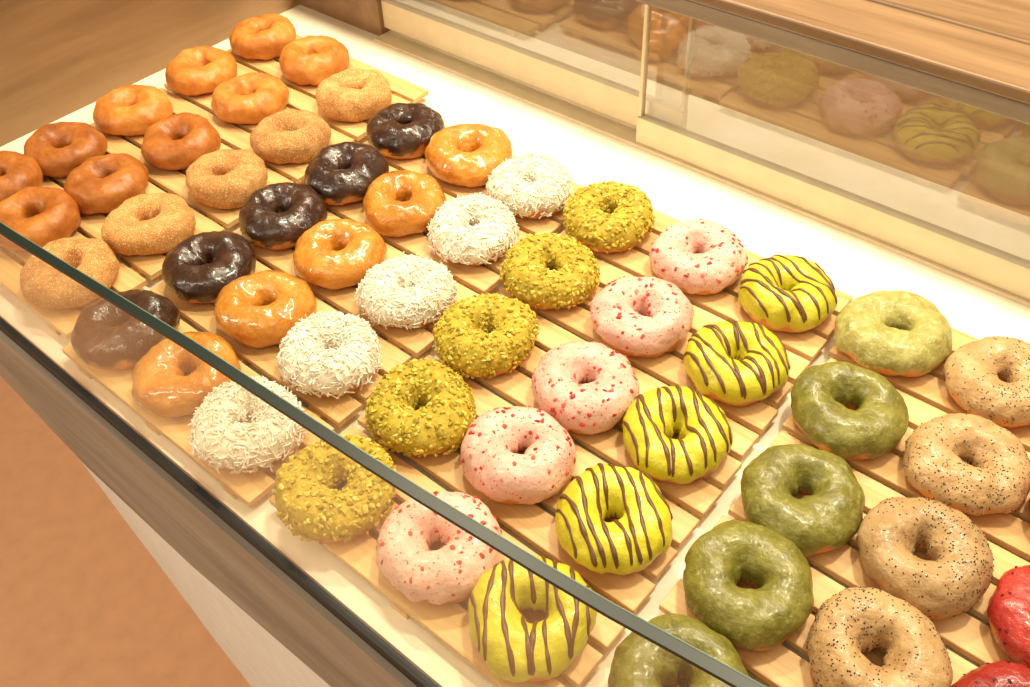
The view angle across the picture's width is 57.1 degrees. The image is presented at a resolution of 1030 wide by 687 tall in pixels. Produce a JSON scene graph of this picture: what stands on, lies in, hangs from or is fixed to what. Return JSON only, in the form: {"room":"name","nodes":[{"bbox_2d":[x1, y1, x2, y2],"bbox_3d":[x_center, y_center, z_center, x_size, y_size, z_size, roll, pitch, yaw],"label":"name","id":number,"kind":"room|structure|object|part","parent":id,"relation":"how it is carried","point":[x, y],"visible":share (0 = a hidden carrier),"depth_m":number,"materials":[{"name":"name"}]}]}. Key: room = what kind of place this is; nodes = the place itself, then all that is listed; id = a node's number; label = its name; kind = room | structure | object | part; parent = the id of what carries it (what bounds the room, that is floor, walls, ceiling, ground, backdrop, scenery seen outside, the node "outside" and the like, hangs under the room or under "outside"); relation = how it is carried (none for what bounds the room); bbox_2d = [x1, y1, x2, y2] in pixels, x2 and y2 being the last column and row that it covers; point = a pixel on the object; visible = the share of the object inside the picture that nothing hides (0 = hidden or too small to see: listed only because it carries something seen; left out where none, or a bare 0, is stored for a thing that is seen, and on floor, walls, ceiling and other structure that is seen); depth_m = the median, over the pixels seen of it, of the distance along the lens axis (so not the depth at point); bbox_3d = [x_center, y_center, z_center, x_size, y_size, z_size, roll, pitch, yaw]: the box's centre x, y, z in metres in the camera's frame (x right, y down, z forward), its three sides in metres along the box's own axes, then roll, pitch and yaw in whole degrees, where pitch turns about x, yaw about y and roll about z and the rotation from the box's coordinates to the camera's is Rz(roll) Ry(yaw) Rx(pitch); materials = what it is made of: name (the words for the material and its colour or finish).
{"room":"food shop","nodes":[
{"label":"food shop","id":0,"kind":"room"},
{"bbox_2d":[0,376,250,686],"bbox_3d":[-0.307,0.286,1.899,8.000,0.050,8.000,30,53,29],"label":"floor","id":1,"kind":"structure","parent":0,"point":[84,602],"depth_m":1.72,"materials":[{"name":"ceramic"}]},
{"bbox_2d":[0,0,1029,686],"bbox_3d":[-0.089,-0.247,1.452,2.700,1.320,1.398,30,53,29],"label":"display case","id":2,"kind":"object","parent":1,"relation":"on","point":[884,145],"visible":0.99,"depth_m":0.99,"materials":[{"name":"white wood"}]},
{"bbox_3d":[-0.090,0.117,0.614,1.580,0.172,0.074,30,53,29],"label":"glass pane","id":3,"kind":"part","parent":2,"relation":"part of","materials":[{"name":"clear glass"}]},
{"bbox_3d":[-0.521,-0.445,1.105,0.030,0.520,0.636,30,53,29],"label":"panel","id":4,"kind":"part","parent":2,"relation":"part of","materials":[{"name":"brown wood"}]},
{"bbox_2d":[0,34,428,338],"bbox_3d":[-0.368,-0.216,1.083,0.329,0.014,0.514,30,53,29],"label":"tray","id":5,"kind":"object","parent":2,"relation":"on","point":[301,97],"visible":0.17,"depth_m":1.04,"materials":[{"name":"brown wood"}]},
{"bbox_2d":[0,150,42,201],"bbox_3d":[-0.551,-0.176,1.016,0.091,0.036,0.086,24,51,25],"label":"donut","id":6,"kind":"object","parent":5,"relation":"on","point":[18,171],"visible":0.83,"depth_m":1.01,"materials":[{"name":"orange food"}]},
{"bbox_2d":[0,186,80,251],"bbox_3d":[-0.488,-0.128,0.964,0.088,0.036,0.087,17,48,20],"label":"donut","id":7,"kind":"object","parent":5,"relation":"on","point":[42,215],"visible":0.89,"depth_m":0.95,"materials":[{"name":"orange food"}]},
{"bbox_2d":[24,122,107,177],"bbox_3d":[-0.502,-0.220,1.059,0.089,0.034,0.087,-10,45,-7],"label":"donut","id":8,"kind":"object","parent":5,"relation":"on","point":[58,148],"visible":0.88,"depth_m":1.04,"materials":[{"name":"orange food"}]},
{"bbox_2d":[20,237,119,308],"bbox_3d":[-0.423,-0.067,0.899,0.087,0.036,0.090,32,55,31],"label":"donut","id":9,"kind":"object","parent":5,"relation":"on","point":[42,285],"visible":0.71,"depth_m":0.88,"materials":[{"name":"brown food"}]},
{"bbox_2d":[64,153,148,214],"bbox_3d":[-0.434,-0.172,1.007,0.086,0.035,0.091,16,48,18],"label":"donut","id":10,"kind":"object","parent":5,"relation":"on","point":[100,184],"visible":0.91,"depth_m":0.98,"materials":[{"name":"orange food"}]},
{"bbox_2d":[93,84,172,135],"bbox_3d":[-0.450,-0.275,1.112,0.090,0.035,0.086,-18,47,-15],"label":"donut","id":11,"kind":"object","parent":5,"relation":"on","point":[128,110],"visible":0.96,"depth_m":1.09,"materials":[{"name":"orange food"}]},
{"bbox_2d":[101,193,195,255],"bbox_3d":[-0.368,-0.121,0.952,0.086,0.034,0.089,22,50,24],"label":"donut","id":12,"kind":"object","parent":5,"relation":"on","point":[151,223],"visible":0.99,"depth_m":0.93,"materials":[{"name":"brown food"}]},
{"bbox_2d":[141,112,220,169],"bbox_3d":[-0.373,-0.228,1.060,0.087,0.035,0.089,-6,45,-3],"label":"donut","id":13,"kind":"object","parent":5,"relation":"on","point":[176,141],"visible":0.97,"depth_m":1.04,"materials":[{"name":"orange food"}]},
{"bbox_2d":[165,46,236,95],"bbox_3d":[-0.389,-0.340,1.176,0.085,0.033,0.089,25,51,26],"label":"donut","id":14,"kind":"object","parent":5,"relation":"on","point":[198,70],"visible":0.94,"depth_m":1.16,"materials":[{"name":"orange food"}]},
{"bbox_2d":[185,149,267,208],"bbox_3d":[-0.307,-0.179,1.007,0.090,0.034,0.084,30,53,29],"label":"donut","id":15,"kind":"object","parent":5,"relation":"on","point":[224,178],"visible":0.95,"depth_m":0.99,"materials":[{"name":"brown food"}]},
{"bbox_2d":[211,72,288,123],"bbox_3d":[-0.313,-0.292,1.121,0.088,0.035,0.089,17,48,19],"label":"donut","id":16,"kind":"object","parent":5,"relation":"on","point":[248,98],"visible":0.96,"depth_m":1.10,"materials":[{"name":"orange food"}]},
{"bbox_2d":[229,14,295,59],"bbox_3d":[-0.329,-0.401,1.233,0.086,0.034,0.089,-12,45,-9],"label":"donut","id":17,"kind":"object","parent":5,"relation":"on","point":[263,37],"visible":0.97,"depth_m":1.21,"materials":[{"name":"orange food"}]},
{"bbox_2d":[250,109,330,164],"bbox_3d":[-0.252,-0.234,1.060,0.090,0.033,0.087,-18,47,-15],"label":"donut","id":18,"kind":"object","parent":5,"relation":"on","point":[285,136],"visible":0.97,"depth_m":1.04,"materials":[{"name":"food"}]},
{"bbox_2d":[279,35,348,85],"bbox_3d":[-0.251,-0.356,1.182,0.087,0.037,0.091,-14,46,-11],"label":"donut","id":19,"kind":"object","parent":5,"relation":"on","point":[310,59],"visible":0.95,"depth_m":1.16,"materials":[{"name":"orange food"}]},
{"bbox_2d":[316,68,391,121],"bbox_3d":[-0.190,-0.294,1.116,0.091,0.036,0.085,-27,49,-22],"label":"donut","id":20,"kind":"object","parent":5,"relation":"on","point":[348,95],"visible":0.98,"depth_m":1.09,"materials":[{"name":"beige food"}]},
{"bbox_2d":[62,125,582,506],"bbox_3d":[-0.161,-0.071,0.925,0.299,0.014,0.482,30,53,29],"label":"tray","id":21,"kind":"object","parent":2,"relation":"on","point":[249,487],"visible":0.2,"depth_m":0.85,"materials":[{"name":"brown wood"}]},
{"bbox_2d":[70,289,179,370],"bbox_3d":[-0.346,-0.015,0.840,0.092,0.038,0.086,-11,45,-8],"label":"donut","id":22,"kind":"object","parent":21,"relation":"on","point":[103,335],"visible":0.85,"depth_m":0.82,"materials":[{"name":"brown food"}]},
{"bbox_2d":[131,331,240,417],"bbox_3d":[-0.278,0.025,0.798,0.090,0.035,0.086,-26,49,-22],"label":"donut","id":23,"kind":"object","parent":21,"relation":"on","point":[160,386],"visible":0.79,"depth_m":0.78,"materials":[{"name":"food"}]},
{"bbox_2d":[162,231,255,302],"bbox_3d":[-0.290,-0.074,0.899,0.088,0.036,0.091,-18,47,-15],"label":"donut","id":24,"kind":"object","parent":21,"relation":"on","point":[200,265],"visible":0.95,"depth_m":0.88,"materials":[{"name":"brown food"}]},
{"bbox_2d":[188,375,306,473],"bbox_3d":[-0.211,0.063,0.752,0.093,0.041,0.090,-5,45,-2],"label":"donut","id":25,"kind":"object","parent":21,"relation":"on","point":[234,430],"visible":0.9,"depth_m":0.73,"materials":[{"name":"white food"}]},
{"bbox_2d":[213,270,316,347],"bbox_3d":[-0.225,-0.033,0.853,0.091,0.036,0.086,-12,45,-9],"label":"donut","id":26,"kind":"object","parent":21,"relation":"on","point":[256,310],"visible":0.94,"depth_m":0.83,"materials":[{"name":"food"}]},
{"bbox_2d":[239,182,327,249],"bbox_3d":[-0.235,-0.130,0.953,0.089,0.035,0.089,-34,52,-28],"label":"donut","id":27,"kind":"object","parent":21,"relation":"on","point":[273,216],"visible":0.94,"depth_m":0.93,"materials":[{"name":"brown food"}]},
{"bbox_2d":[275,310,382,398],"bbox_3d":[-0.158,0.007,0.807,0.090,0.040,0.094,-23,48,-19],"label":"donut","id":28,"kind":"object","parent":21,"relation":"on","point":[326,354],"visible":1,"depth_m":0.79,"materials":[{"name":"white food"}]},
{"bbox_2d":[293,219,386,289],"bbox_3d":[-0.168,-0.087,0.906,0.089,0.035,0.088,15,47,17],"label":"donut","id":29,"kind":"object","parent":21,"relation":"on","point":[334,254],"visible":0.99,"depth_m":0.89,"materials":[{"name":"food"}]},
{"bbox_2d":[304,141,388,204],"bbox_3d":[-0.178,-0.181,1.000,0.088,0.037,0.091,20,49,22],"label":"donut","id":30,"kind":"object","parent":21,"relation":"on","point":[342,173],"visible":0.93,"depth_m":0.98,"materials":[{"name":"brown food"}]},
{"bbox_2d":[363,170,446,236],"bbox_3d":[-0.112,-0.145,0.962,0.085,0.035,0.093,-11,45,-8],"label":"donut","id":31,"kind":"object","parent":21,"relation":"on","point":[398,203],"visible":0.94,"depth_m":0.94,"materials":[{"name":"food"}]},
{"bbox_2d":[366,103,444,158],"bbox_3d":[-0.124,-0.240,1.059,0.090,0.035,0.088,30,53,29],"label":"donut","id":32,"kind":"object","parent":21,"relation":"on","point":[398,130],"visible":0.94,"depth_m":1.04,"materials":[{"name":"brown food"}]},
{"bbox_2d":[354,252,458,329],"bbox_3d":[-0.100,-0.050,0.862,0.094,0.038,0.090,-7,45,-4],"label":"donut","id":33,"kind":"object","parent":21,"relation":"on","point":[407,291],"visible":1,"depth_m":0.84,"materials":[{"name":"white food"}]},
{"bbox_2d":[425,123,512,187],"bbox_3d":[-0.050,-0.205,1.018,0.097,0.036,0.093,32,54,30],"label":"donut","id":34,"kind":"object","parent":21,"relation":"on","point":[459,154],"visible":0.94,"depth_m":1.00,"materials":[{"name":"food"}]},
{"bbox_2d":[426,192,519,265],"bbox_3d":[-0.041,-0.111,0.919,0.091,0.041,0.091,15,47,18],"label":"donut","id":35,"kind":"object","parent":21,"relation":"on","point":[473,230],"visible":1,"depth_m":0.90,"materials":[{"name":"white food"}]},
{"bbox_2d":[486,152,573,218],"bbox_3d":[0.015,-0.162,0.968,0.091,0.042,0.091,-12,45,-9],"label":"donut","id":36,"kind":"object","parent":21,"relation":"on","point":[533,185],"visible":0.98,"depth_m":0.95,"materials":[{"name":"white food"}]},
{"bbox_3d":[-0.242,-0.524,1.266,0.171,0.185,0.020,30,53,29],"label":"corner post","id":37,"kind":"part","parent":2,"relation":"part of","materials":[{"name":"brown wood"}]},
{"bbox_3d":[0.006,-0.341,1.156,0.472,0.038,0.012,30,53,29],"label":"door rail","id":38,"kind":"part","parent":2,"relation":"part of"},
{"bbox_2d":[269,209,852,686],"bbox_3d":[0.060,0.043,0.797,0.312,0.014,0.482,30,53,29],"label":"tray","id":39,"kind":"object","parent":2,"relation":"on","point":[449,623],"visible":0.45,"depth_m":0.74,"materials":[{"name":"brown wood"}]},
{"bbox_2d":[273,435,396,544],"bbox_3d":[-0.134,0.106,0.704,0.093,0.040,0.092,-8,45,-5],"label":"donut","id":40,"kind":"object","parent":39,"relation":"on","point":[307,500],"visible":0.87,"depth_m":0.69,"materials":[{"name":"yellow food"}]},
{"bbox_2d":[364,357,476,456],"bbox_3d":[-0.074,0.050,0.761,0.092,0.036,0.095,3,45,6],"label":"donut","id":41,"kind":"object","parent":39,"relation":"on","point":[446,411],"visible":0.99,"depth_m":0.74,"materials":[{"name":"food"}]},
{"bbox_2d":[376,491,501,604],"bbox_3d":[-0.053,0.142,0.666,0.089,0.038,0.089,-20,47,-17],"label":"donut","id":42,"kind":"object","parent":39,"relation":"on","point":[448,574],"visible":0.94,"depth_m":0.65,"materials":[{"name":"pink food"}]},
{"bbox_2d":[432,293,539,378],"bbox_3d":[-0.025,-0.010,0.817,0.096,0.039,0.090,-31,51,-25],"label":"donut","id":43,"kind":"object","parent":39,"relation":"on","point":[487,335],"visible":0.98,"depth_m":0.80,"materials":[{"name":"yellow food"}]},
{"bbox_2d":[460,405,576,504],"bbox_3d":[0.003,0.083,0.722,0.089,0.038,0.088,-2,45,1],"label":"donut","id":44,"kind":"object","parent":39,"relation":"on","point":[490,460],"visible":1,"depth_m":0.70,"materials":[{"name":"pink food"}]},
{"bbox_2d":[468,555,596,682],"bbox_3d":[0.009,0.178,0.625,0.084,0.038,0.089,30,53,29],"label":"donut","id":45,"kind":"object","parent":39,"relation":"on","point":[514,649],"visible":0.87,"depth_m":0.61,"materials":[{"name":"yellow food"}]},
{"bbox_2d":[500,232,599,309],"bbox_3d":[0.031,-0.068,0.873,0.091,0.039,0.094,-17,46,-13],"label":"donut","id":46,"kind":"object","parent":39,"relation":"on","point":[544,271],"visible":1,"depth_m":0.85,"materials":[{"name":"yellow food"}]},
{"bbox_2d":[531,341,638,434],"bbox_3d":[0.056,0.033,0.771,0.087,0.037,0.091,-35,53,-28],"label":"donut","id":47,"kind":"object","parent":39,"relation":"on","point":[595,406],"visible":0.97,"depth_m":0.75,"materials":[{"name":"food"}]},
{"bbox_2d":[563,181,654,253],"bbox_3d":[0.092,-0.126,0.928,0.090,0.039,0.094,-5,45,-2],"label":"donut","id":48,"kind":"object","parent":39,"relation":"on","point":[611,216],"visible":0.99,"depth_m":0.91,"materials":[{"name":"yellow food"}]},
{"bbox_2d":[555,463,672,574],"bbox_3d":[0.070,0.125,0.677,0.087,0.037,0.088,30,53,29],"label":"donut","id":49,"kind":"object","parent":39,"relation":"on","point":[642,533],"visible":1,"depth_m":0.66,"materials":[{"name":"yellow food"}]},
{"bbox_2d":[589,276,694,357],"bbox_3d":[0.110,-0.026,0.826,0.089,0.039,0.089,17,48,19],"label":"donut","id":50,"kind":"object","parent":39,"relation":"on","point":[649,317],"visible":1,"depth_m":0.81,"materials":[{"name":"pink food"}]},
{"bbox_2d":[622,385,733,483],"bbox_3d":[0.122,0.069,0.730,0.086,0.039,0.087,30,53,29],"label":"donut","id":51,"kind":"object","parent":39,"relation":"on","point":[650,422],"visible":1,"depth_m":0.71,"materials":[{"name":"yellow food"}]},
{"bbox_2d":[649,218,747,294],"bbox_3d":[0.170,-0.082,0.880,0.088,0.038,0.090,26,52,26],"label":"donut","id":52,"kind":"object","parent":39,"relation":"on","point":[699,256],"visible":0.98,"depth_m":0.86,"materials":[{"name":"pink food"}]},
{"bbox_2d":[684,319,790,406],"bbox_3d":[0.184,0.013,0.784,0.086,0.037,0.086,30,53,29],"label":"donut","id":53,"kind":"object","parent":39,"relation":"on","point":[730,362],"visible":1,"depth_m":0.77,"materials":[{"name":"yellow food"}]},
{"bbox_2d":[738,254,837,332],"bbox_3d":[0.242,-0.046,0.840,0.086,0.038,0.086,30,53,29],"label":"donut","id":54,"kind":"object","parent":39,"relation":"on","point":[784,293],"visible":1,"depth_m":0.82,"materials":[{"name":"yellow food"}]},
{"bbox_3d":[0.516,-0.029,0.827,0.988,0.032,0.012,30,53,29],"label":"door rail","id":55,"kind":"part","parent":2,"relation":"part of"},
{"bbox_2d":[659,328,1029,686],"bbox_3d":[0.286,0.158,0.668,0.302,0.014,0.482,30,53,29],"label":"tray","id":56,"kind":"object","parent":2,"relation":"on","point":[778,666],"visible":0.23,"depth_m":0.67,"materials":[{"name":"brown wood"}]},
{"bbox_2d":[608,613,748,686],"bbox_3d":[0.101,0.211,0.587,0.088,0.037,0.091,29,53,29],"label":"donut","id":57,"kind":"object","parent":56,"relation":"on","point":[637,661],"visible":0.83,"depth_m":0.59,"materials":[{"name":"green food"}]},
{"bbox_2d":[683,520,813,650],"bbox_3d":[0.156,0.160,0.636,0.087,0.038,0.093,-3,45,0],"label":"donut","id":58,"kind":"object","parent":56,"relation":"on","point":[762,618],"visible":1,"depth_m":0.62,"materials":[{"name":"green food"}]},
{"bbox_2d":[741,444,864,556],"bbox_3d":[0.207,0.111,0.684,0.088,0.035,0.092,9,46,12],"label":"donut","id":59,"kind":"object","parent":56,"relation":"on","point":[824,520],"visible":0.97,"depth_m":0.67,"materials":[{"name":"green food"}]},
{"bbox_2d":[791,361,908,459],"bbox_3d":[0.260,0.051,0.740,0.090,0.038,0.090,16,48,18],"label":"donut","id":60,"kind":"object","parent":56,"relation":"on","point":[847,410],"visible":0.98,"depth_m":0.73,"materials":[{"name":"green food"}]},
{"bbox_2d":[806,586,952,686],"bbox_3d":[0.229,0.196,0.596,0.087,0.037,0.092,19,49,21],"label":"donut","id":61,"kind":"object","parent":56,"relation":"on","point":[855,621],"visible":1,"depth_m":0.59,"materials":[{"name":"beige food"}]},
{"bbox_2d":[834,290,951,376],"bbox_3d":[0.319,-0.011,0.801,0.096,0.037,0.094,1,45,4],"label":"donut","id":62,"kind":"object","parent":56,"relation":"on","point":[891,333],"visible":1,"depth_m":0.78,"materials":[{"name":"food"}]},
{"bbox_2d":[856,497,993,619],"bbox_3d":[0.280,0.144,0.645,0.088,0.038,0.090,10,46,13],"label":"donut","id":63,"kind":"object","parent":56,"relation":"on","point":[956,571],"visible":1,"depth_m":0.63,"materials":[{"name":"beige food"}]},
{"bbox_2d":[902,413,1029,515],"bbox_3d":[0.334,0.089,0.700,0.093,0.034,0.089,-10,45,-7],"label":"donut","id":64,"kind":"object","parent":56,"relation":"on","point":[937,457],"visible":0.98,"depth_m":0.69,"materials":[{"name":"beige food"}]},
{"bbox_2d":[944,336,1029,427],"bbox_3d":[0.390,0.028,0.757,0.089,0.036,0.090,24,51,25],"label":"donut","id":65,"kind":"object","parent":56,"relation":"on","point":[988,377],"visible":0.99,"depth_m":0.75,"materials":[{"name":"beige food"}]},
{"bbox_2d":[951,659,1029,686],"bbox_3d":[0.299,0.230,0.556,0.089,0.038,0.090,-4,45,0],"label":"donut","id":66,"kind":"object","parent":56,"relation":"on","point":[1004,673],"visible":1,"depth_m":0.57,"materials":[{"name":"red food"}]},
{"bbox_2d":[987,565,1029,667],"bbox_3d":[0.352,0.180,0.606,0.091,0.036,0.089,-13,45,-10],"label":"donut","id":67,"kind":"object","parent":56,"relation":"on","point":[1008,610],"visible":0.97,"depth_m":0.60,"materials":[{"name":"red food"}]},
{"bbox_2d":[689,0,1029,104],"bbox_3d":[0.512,-0.493,1.052,1.613,0.012,0.769,30,53,29],"label":"countertop","id":68,"kind":"structure","parent":2,"relation":"on","point":[984,45],"depth_m":0.83,"materials":[{"name":"brown wood"}]}
]}

